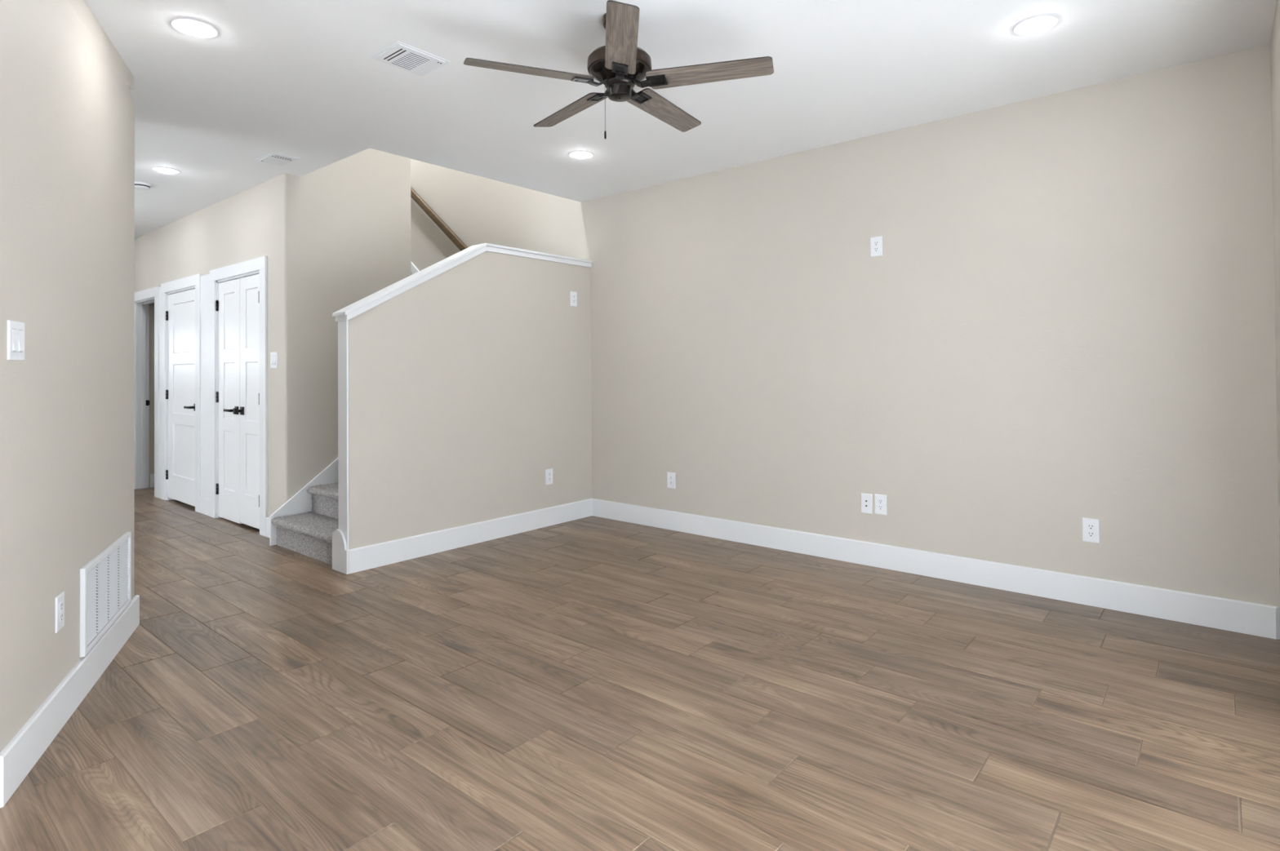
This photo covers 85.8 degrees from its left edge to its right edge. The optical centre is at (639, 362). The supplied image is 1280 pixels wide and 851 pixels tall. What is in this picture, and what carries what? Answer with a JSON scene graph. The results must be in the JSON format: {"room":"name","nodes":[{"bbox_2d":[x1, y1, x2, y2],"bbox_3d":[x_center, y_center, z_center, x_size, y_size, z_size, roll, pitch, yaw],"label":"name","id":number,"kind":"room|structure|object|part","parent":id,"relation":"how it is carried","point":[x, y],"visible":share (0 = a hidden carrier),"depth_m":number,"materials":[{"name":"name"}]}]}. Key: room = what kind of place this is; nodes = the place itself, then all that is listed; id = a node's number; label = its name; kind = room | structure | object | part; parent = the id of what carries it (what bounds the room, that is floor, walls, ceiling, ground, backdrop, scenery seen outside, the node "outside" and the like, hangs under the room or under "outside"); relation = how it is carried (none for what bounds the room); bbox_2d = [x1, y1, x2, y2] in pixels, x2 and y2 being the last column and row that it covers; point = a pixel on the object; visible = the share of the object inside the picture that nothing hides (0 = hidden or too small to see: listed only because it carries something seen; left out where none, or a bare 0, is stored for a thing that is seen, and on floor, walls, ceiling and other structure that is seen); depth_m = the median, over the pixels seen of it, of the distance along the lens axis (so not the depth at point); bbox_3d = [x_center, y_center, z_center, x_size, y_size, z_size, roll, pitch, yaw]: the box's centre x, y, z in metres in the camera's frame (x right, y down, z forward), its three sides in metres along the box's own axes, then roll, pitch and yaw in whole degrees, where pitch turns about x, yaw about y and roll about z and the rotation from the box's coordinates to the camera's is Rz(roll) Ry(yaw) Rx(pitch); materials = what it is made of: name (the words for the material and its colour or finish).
{"room":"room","nodes":[
{"label":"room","id":0,"kind":"room"},
{"bbox_2d":[0,0,134,752],"bbox_3d":[-3.885,-0.061,1.312,2.165,2.760,5.010,-1,-1,40],"label":"wall","id":1,"kind":"structure","parent":0,"point":[67,108],"depth_m":2.47,"materials":[{"name":"paint"}]},
{"bbox_2d":[7,320,24,360],"bbox_3d":[-1.919,-0.067,2.123,0.011,0.120,0.116,0,-1,-24],"label":"light switch","id":2,"kind":"object","parent":1,"relation":"attached to","point":[15,330],"visible":1,"depth_m":2.11,"materials":[{"name":"white plastic"}]},
{"bbox_2d":[55,591,64,633],"bbox_3d":[-2.074,0.894,2.465,0.008,0.124,0.076,0,-1,-24],"label":"wall outlet","id":3,"kind":"object","parent":1,"relation":"attached to","point":[60,600],"visible":1,"depth_m":2.46,"materials":[{"name":"white plastic"}]},
{"bbox_2d":[59,613,63,622],"bbox_3d":[-2.071,0.913,2.466,0.002,0.029,0.034,0,-1,-24],"label":"receptacle","id":4,"kind":"object","parent":3,"relation":"attached to","point":[61,615],"depth_m":2.47,"materials":[{"name":"grey plastic"}]},
{"bbox_2d":[59,601,63,611],"bbox_3d":[-2.072,0.874,2.466,0.002,0.029,0.034,0,-1,-24],"label":"receptacle","id":5,"kind":"object","parent":3,"relation":"attached to","point":[61,603],"depth_m":2.47,"materials":[{"name":"grey plastic"}]},
{"bbox_2d":[0,595,139,808],"bbox_3d":[-3.039,1.214,0.823,1.209,0.147,5.238,-1,-1,24],"label":"baseboard","id":6,"kind":"structure","parent":1,"relation":"attached to","point":[23,752],"depth_m":2.42,"materials":[{"name":"paint"}]},
{"bbox_2d":[80,531,131,657],"bbox_3d":[-2.305,0.977,2.986,0.019,0.342,0.692,0,-1,-25],"label":"air vent","id":7,"kind":"object","parent":1,"relation":"in","point":[105,580],"visible":1,"depth_m":2.93,"materials":[{"name":"white metal"}]},
{"bbox_2d":[134,173,301,517],"bbox_3d":[-5.158,0.007,7.307,6.702,2.740,0.115,-1,-1,40],"label":"wall","id":8,"kind":"structure","parent":0,"point":[264,219],"depth_m":5.27,"materials":[{"name":"paint"}]},
{"bbox_2d":[134,286,159,497],"bbox_3d":[-5.197,0.306,7.332,0.946,2.143,0.144,-1,-1,40],"label":"door","id":9,"kind":"structure","parent":8,"relation":"in","point":[143,299],"depth_m":7.53,"materials":[{"name":"paint"}]},
{"bbox_3d":[-5.556,0.360,7.552,0.112,2.045,0.019,-1,-1,40],"label":"casing","id":10,"kind":"part","parent":9,"relation":"part of","materials":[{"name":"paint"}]},
{"bbox_3d":[-5.245,-0.717,7.296,0.946,0.098,0.020,-1,-1,40],"label":"casing","id":11,"kind":"part","parent":9,"relation":"part of","materials":[{"name":"paint"}]},
{"bbox_3d":[-5.424,0.447,7.590,0.005,0.060,0.039,-1,-1,40],"label":"strike plate","id":12,"kind":"part","parent":9,"relation":"part of","materials":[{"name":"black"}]},
{"bbox_3d":[-4.917,0.349,7.016,0.112,2.045,0.019,-1,-1,40],"label":"casing","id":13,"kind":"part","parent":9,"relation":"part of","materials":[{"name":"paint"}]},
{"bbox_2d":[158,286,160,498],"bbox_3d":[-4.831,0.303,6.946,0.140,2.135,0.017,-1,-1,40],"label":"trim","id":14,"kind":"structure","parent":8,"relation":"attached to","point":[159,483],"depth_m":6.96,"materials":[{"name":"paint"}]},
{"bbox_2d":[160,273,201,513],"bbox_3d":[-4.355,0.284,6.595,1.088,2.158,0.175,-1,-1,40],"label":"door","id":15,"kind":"structure","parent":8,"relation":"in","point":[180,299],"depth_m":6.60,"materials":[{"name":"paint"}]},
{"bbox_3d":[-4.753,0.339,6.878,0.112,2.060,0.019,-1,-1,40],"label":"casing","id":16,"kind":"part","parent":15,"relation":"part of","materials":[{"name":"paint"}]},
{"bbox_3d":[-4.388,-0.746,6.576,1.088,0.098,0.020,-1,-1,40],"label":"casing","id":17,"kind":"part","parent":15,"relation":"part of","materials":[{"name":"paint"}]},
{"bbox_3d":[-4.135,0.414,6.335,0.158,0.066,0.062,-1,-1,40],"label":"handle","id":18,"kind":"part","parent":15,"relation":"part of","materials":[{"name":"black metal"}]},
{"bbox_3d":[-4.006,0.326,6.250,0.112,2.060,0.019,-1,-1,40],"label":"casing","id":19,"kind":"part","parent":15,"relation":"part of","materials":[{"name":"paint"}]},
{"bbox_2d":[200,274,209,516],"bbox_3d":[-3.858,0.286,6.129,0.400,2.135,0.017,-1,-1,40],"label":"trim","id":20,"kind":"structure","parent":8,"relation":"attached to","point":[205,280],"depth_m":6.14,"materials":[{"name":"paint"}]},
{"bbox_2d":[209,255,267,537],"bbox_3d":[-3.296,0.266,5.703,1.170,2.158,0.177,-1,-1,40],"label":"door","id":21,"kind":"structure","parent":8,"relation":"in","point":[238,292],"depth_m":5.67,"materials":[{"name":"paint"}]},
{"bbox_3d":[-3.725,0.321,6.014,0.112,2.060,0.019,-1,-1,40],"label":"casing","id":22,"kind":"part","parent":21,"relation":"part of","materials":[{"name":"paint"}]},
{"bbox_3d":[-3.389,0.398,5.708,0.158,0.066,0.062,-1,-1,40],"label":"handle","id":23,"kind":"part","parent":21,"relation":"part of","materials":[{"name":"black metal"}]},
{"bbox_3d":[-3.268,0.396,5.605,0.066,0.066,0.064,-1,-1,40],"label":"handle","id":24,"kind":"part","parent":21,"relation":"part of","materials":[{"name":"black metal"}]},
{"bbox_3d":[-3.328,-0.764,5.685,1.170,0.098,0.020,-1,-1,40],"label":"casing","id":25,"kind":"part","parent":21,"relation":"part of","materials":[{"name":"paint"}]},
{"bbox_3d":[-2.915,0.307,5.333,0.112,2.060,0.019,-1,-1,40],"label":"casing","id":26,"kind":"part","parent":21,"relation":"part of","materials":[{"name":"paint"}]},
{"bbox_2d":[266,517,269,537],"bbox_3d":[-5.191,1.303,7.243,6.701,0.147,0.016,-1,-1,40],"label":"baseboard","id":27,"kind":"structure","parent":8,"relation":"attached to","point":[267,518],"depth_m":5.26,"materials":[{"name":"paint"}]},
{"bbox_2d":[270,351,277,368],"bbox_3d":[-2.780,-0.017,5.226,0.116,0.120,0.011,-1,-1,40],"label":"light switch","id":28,"kind":"object","parent":8,"relation":"attached to","point":[273,356],"visible":1,"depth_m":5.22,"materials":[{"name":"white plastic"}]},
{"bbox_2d":[148,148,411,488],"bbox_3d":[-3.458,-1.288,7.180,3.902,5.300,1.867,-1,-1,40],"label":"wall","id":29,"kind":"structure","parent":0,"point":[356,208],"depth_m":5.42,"materials":[{"name":"paint"}]},
{"bbox_2d":[150,473,154,487],"bbox_3d":[-4.816,1.312,8.317,0.016,0.147,1.852,-1,-1,40],"label":"baseboard","id":30,"kind":"structure","parent":29,"relation":"attached to","point":[152,476],"depth_m":7.62,"materials":[{"name":"paint"}]},
{"bbox_2d":[269,457,337,546],"bbox_3d":[-2.113,0.655,5.695,0.017,1.360,1.794,-1,-1,40],"label":"trim","id":31,"kind":"structure","parent":29,"relation":"attached to","point":[301,502],"depth_m":5.18,"materials":[{"name":"paint"}]},
{"bbox_2d":[348,251,591,549],"bbox_3d":[-1.170,0.230,5.188,0.120,2.185,2.176,-1,-1,40],"label":"wall","id":32,"kind":"structure","parent":0,"point":[472,382],"depth_m":5.02,"materials":[{"name":"paint"}]},
{"bbox_2d":[332,528,348,574],"bbox_3d":[-1.889,1.188,4.342,0.190,0.262,0.014,-1,-1,40],"label":"trim","id":33,"kind":"structure","parent":32,"relation":"attached to","point":[340,552],"depth_m":4.33,"materials":[{"name":"paint"}]},
{"bbox_2d":[337,320,349,550],"bbox_3d":[-1.872,0.524,4.348,0.114,1.589,0.012,-1,-1,40],"label":"trim","id":34,"kind":"structure","parent":32,"relation":"attached to","point":[343,326],"depth_m":4.33,"materials":[{"name":"paint"}]},
{"bbox_2d":[332,243,592,321],"bbox_3d":[-1.184,-0.570,5.181,0.172,0.628,2.212,-1,-1,40],"label":"trim","id":35,"kind":"structure","parent":32,"relation":"attached to","point":[367,303],"depth_m":4.82,"materials":[{"name":"paint"}]},
{"bbox_2d":[348,498,591,573],"bbox_3d":[-1.114,1.248,5.128,0.016,0.147,2.188,-1,-1,40],"label":"baseboard","id":36,"kind":"structure","parent":32,"relation":"attached to","point":[374,556],"depth_m":4.91,"materials":[{"name":"paint"}]},
{"bbox_2d":[545,468,552,484],"bbox_3d":[-0.735,0.929,5.591,0.008,0.124,0.076,-1,-1,40],"label":"wall outlet","id":37,"kind":"object","parent":32,"relation":"attached to","point":[548,473],"visible":1,"depth_m":5.58,"materials":[{"name":"white plastic"}]},
{"bbox_2d":[569,291,577,306],"bbox_3d":[-0.560,-0.537,5.829,0.008,0.124,0.076,-1,-1,40],"label":"wall outlet","id":38,"kind":"object","parent":32,"relation":"attached to","point":[573,295],"visible":1,"depth_m":5.83,"materials":[{"name":"white plastic"}]},
{"bbox_2d":[0,487,1279,850],"bbox_3d":[-4.376,1.335,3.937,12.400,0.004,8.408,-1,-1,40],"label":"floor","id":39,"kind":"structure","parent":0,"point":[592,683],"depth_m":2.51,"materials":[{"name":"brown wood"}]},
{"bbox_2d":[271,482,338,564],"bbox_3d":[-2.658,-0.145,6.412,3.690,2.984,2.184,-1,-1,40],"label":"staircase","id":40,"kind":"structure","parent":39,"relation":"on","point":[309,534],"depth_m":4.87,"materials":[{"name":"grey carpet"}]},
{"bbox_2d":[84,0,1276,239],"bbox_3d":[-4.383,-1.547,3.971,12.420,0.280,8.428,-1,-1,40],"label":"ceiling","id":41,"kind":"structure","parent":0,"point":[298,78],"depth_m":3.46,"materials":[{"name":"paint"}]},
{"bbox_2d":[134,182,151,190],"bbox_3d":[-3.901,-1.374,5.382,0.136,0.040,0.136,-1,-1,40],"label":"smoke detector","id":42,"kind":"object","parent":41,"relation":"attached to","point":[138,185],"visible":0.77,"depth_m":5.35,"materials":[{"name":"white plastic"}]},
{"bbox_2d":[151,166,180,173],"bbox_3d":[-3.457,-1.392,5.024,0.176,0.020,0.176,-1,-1,40],"label":"recessed light","id":43,"kind":"object","parent":41,"relation":"in","point":[159,169],"visible":1,"depth_m":4.99,"materials":[{"name":"white glass"}]},
{"bbox_2d":[169,17,218,38],"bbox_3d":[-1.913,-1.427,2.960,0.176,0.020,0.176,-1,-1,40],"label":"recessed light","id":44,"kind":"object","parent":41,"relation":"in","point":[191,27],"visible":1,"depth_m":2.94,"materials":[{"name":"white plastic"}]},
{"bbox_2d":[255,151,299,166],"bbox_3d":[-2.517,-1.408,4.782,0.285,0.007,0.178,-1,-1,40],"label":"ceiling vent","id":45,"kind":"object","parent":41,"relation":"in","point":[275,158],"visible":1,"depth_m":4.77,"materials":[{"name":"white metal"}]},
{"bbox_2d":[369,40,449,75],"bbox_3d":[-1.092,-1.436,3.272,0.245,0.007,0.275,-1,-1,40],"label":"ceiling vent","id":46,"kind":"object","parent":41,"relation":"in","point":[399,55],"visible":1,"depth_m":3.26,"materials":[{"name":"white metal"}]},
{"bbox_2d":[568,151,594,159],"bbox_3d":[-0.405,-1.418,4.739,0.176,0.020,0.176,-1,-1,40],"label":"recessed light","id":47,"kind":"object","parent":41,"relation":"in","point":[575,154],"visible":1,"depth_m":4.71,"materials":[{"name":"white glass"}]},
{"bbox_2d":[463,0,773,139],"bbox_3d":[-0.081,-1.196,2.939,1.228,0.510,1.213,-1,-1,40],"label":"ceiling fan","id":48,"kind":"object","parent":41,"relation":"hanging from","point":[620,65],"visible":1,"depth_m":2.81,"materials":[{"name":"brown wood"}]},
{"bbox_3d":[-0.443,-1.172,2.768,0.511,0.006,0.124,0,11,-21],"label":"blade","id":49,"kind":"part","parent":48,"relation":"part of","materials":[{"name":"brown wood"}]},
{"bbox_3d":[-0.325,-1.168,3.201,0.124,0.006,0.511,-15,9,-38],"label":"blade","id":50,"kind":"part","parent":48,"relation":"part of","materials":[{"name":"wood"}]},
{"bbox_3d":[-0.175,-1.171,2.870,0.080,0.038,0.032,0,11,-21],"label":"blade arm","id":51,"kind":"part","parent":48,"relation":"part of","materials":[{"name":"black metal"}]},
{"bbox_3d":[-0.145,-1.170,2.978,0.032,0.038,0.080,-15,9,-38],"label":"blade arm","id":52,"kind":"part","parent":48,"relation":"part of","materials":[{"name":"black"}]},
{"bbox_3d":[-0.147,-1.069,2.902,0.002,0.192,0.003,-1,-1,40],"label":"pull chain","id":53,"kind":"part","parent":48,"relation":"part of","materials":[{"name":"black"}]},
{"bbox_3d":[-0.082,-1.173,2.808,0.032,0.038,0.080,12,-1,-3],"label":"blade arm","id":54,"kind":"part","parent":48,"relation":"part of","materials":[{"name":"black metal"}]},
{"bbox_3d":[-0.068,-1.178,2.522,0.124,0.006,0.511,12,-1,-3],"label":"blade","id":55,"kind":"part","parent":48,"relation":"part of","materials":[{"name":"brown wood"}]},
{"bbox_3d":[-0.033,-1.171,2.982,0.032,0.038,0.080,-15,-9,32],"label":"blade arm","id":56,"kind":"part","parent":48,"relation":"part of","materials":[{"name":"black metal"}]},
{"bbox_3d":[0.006,-1.173,2.878,0.080,0.038,0.032,-1,-13,15],"label":"blade arm","id":57,"kind":"part","parent":48,"relation":"part of","materials":[{"name":"black metal"}]},
{"bbox_3d":[0.123,-1.171,3.222,0.124,0.006,0.511,-15,-9,32],"label":"blade","id":58,"kind":"part","parent":48,"relation":"part of","materials":[{"name":"brown wood"}]},
{"bbox_3d":[0.282,-1.177,2.803,0.511,0.006,0.124,-1,-13,15],"label":"blade","id":59,"kind":"part","parent":48,"relation":"part of","materials":[{"name":"wood"}]},
{"bbox_2d":[1012,14,1059,35],"bbox_3d":[1.717,-1.454,2.990,0.176,0.020,0.176,-1,-1,40],"label":"recessed light","id":60,"kind":"object","parent":41,"relation":"in","point":[1038,24],"visible":1,"depth_m":2.97,"materials":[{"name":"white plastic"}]},
{"bbox_2d":[410,44,1279,607],"bbox_3d":[-1.671,-1.347,7.117,12.320,5.410,0.120,-1,-1,40],"label":"wall","id":61,"kind":"structure","parent":0,"point":[1065,315],"depth_m":4.02,"materials":[{"name":"paint"}]},
{"bbox_2d":[411,262,419,275],"bbox_3d":[-2.564,-1.173,7.777,3.900,2.828,0.017,-1,-1,40],"label":"trim","id":62,"kind":"structure","parent":61,"relation":"attached to","point":[414,269],"depth_m":7.75,"materials":[{"name":"paint"}]},
{"bbox_2d":[410,186,468,251],"bbox_3d":[-2.612,-1.973,7.774,2.850,2.284,0.091,-1,-1,40],"label":"handrail","id":63,"kind":"object","parent":61,"relation":"attached to","point":[415,196],"visible":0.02,"depth_m":7.33,"materials":[{"name":"brown wood"}]},
{"bbox_2d":[666,471,675,488],"bbox_3d":[0.245,0.927,5.412,0.076,0.124,0.008,-1,-1,40],"label":"wall outlet","id":64,"kind":"object","parent":61,"relation":"attached to","point":[671,476],"visible":1,"depth_m":5.41,"materials":[{"name":"white plastic"}]},
{"bbox_2d":[861,493,872,514],"bbox_3d":[1.446,0.902,4.400,0.074,0.124,0.011,-1,-1,40],"label":"cable plate","id":65,"kind":"object","parent":61,"relation":"attached to","point":[866,499],"visible":1,"depth_m":4.40,"materials":[{"name":"white plastic"}]},
{"bbox_2d":[870,235,882,257],"bbox_3d":[1.498,-0.734,4.367,0.076,0.124,0.008,-1,-1,40],"label":"wall outlet","id":66,"kind":"object","parent":61,"relation":"attached to","point":[876,243],"visible":1,"depth_m":4.36,"materials":[{"name":"white plastic"}]},
{"bbox_2d":[873,240,878,245],"bbox_3d":[1.496,-0.753,4.365,0.034,0.029,0.002,-1,-1,40],"label":"receptacle","id":67,"kind":"object","parent":66,"relation":"attached to","point":[875,242],"depth_m":4.37,"materials":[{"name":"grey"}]},
{"bbox_2d":[873,247,879,252],"bbox_3d":[1.496,-0.714,4.365,0.034,0.029,0.002,-1,-1,40],"label":"receptacle","id":68,"kind":"object","parent":66,"relation":"attached to","point":[875,249],"depth_m":4.36,"materials":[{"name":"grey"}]},
{"bbox_2d":[874,493,887,515],"bbox_3d":[1.517,0.897,4.343,0.076,0.124,0.008,-1,-1,40],"label":"wall outlet","id":69,"kind":"object","parent":61,"relation":"attached to","point":[880,500],"visible":1,"depth_m":4.34,"materials":[{"name":"white plastic"}]},
{"bbox_2d":[877,505,883,510],"bbox_3d":[1.516,0.916,4.340,0.034,0.029,0.002,-1,-1,40],"label":"receptacle","id":70,"kind":"object","parent":69,"relation":"attached to","point":[879,507],"depth_m":4.34,"materials":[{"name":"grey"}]},
{"bbox_2d":[877,499,883,504],"bbox_3d":[1.515,0.877,4.341,0.034,0.029,0.002,-1,-1,40],"label":"receptacle","id":71,"kind":"object","parent":69,"relation":"attached to","point":[879,501],"depth_m":4.34,"materials":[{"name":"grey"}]},
{"bbox_2d":[591,498,1279,639],"bbox_3d":[1.254,1.224,4.557,4.376,0.147,0.016,-1,-1,40],"label":"baseboard","id":72,"kind":"structure","parent":61,"relation":"attached to","point":[1262,620],"depth_m":3.94,"materials":[{"name":"paint"}]},
{"bbox_2d":[1082,517,1099,543],"bbox_3d":[2.372,0.885,3.624,0.076,0.124,0.008,-1,-1,40],"label":"wall outlet","id":73,"kind":"object","parent":61,"relation":"attached to","point":[1091,527],"visible":1,"depth_m":3.62,"materials":[{"name":"white plastic"}]},
{"bbox_2d":[1087,531,1094,537],"bbox_3d":[2.371,0.905,3.622,0.034,0.029,0.002,-1,-1,40],"label":"receptacle","id":74,"kind":"object","parent":73,"relation":"attached to","point":[1090,534],"depth_m":3.62,"materials":[{"name":"grey plastic"}]},
{"bbox_2d":[1087,524,1094,529],"bbox_3d":[2.370,0.866,3.622,0.034,0.029,0.002,-1,-1,40],"label":"receptacle","id":75,"kind":"object","parent":73,"relation":"attached to","point":[1090,526],"depth_m":3.62,"materials":[{"name":"grey plastic"}]},
{"bbox_2d":[1270,0,1279,579],"bbox_3d":[0.297,-0.118,-0.048,0.120,2.740,8.308,-1,-1,40],"label":"wall","id":76,"kind":"structure","parent":0,"point":[1275,37],"depth_m":3.01,"materials":[{"name":"paint"}]}
]}

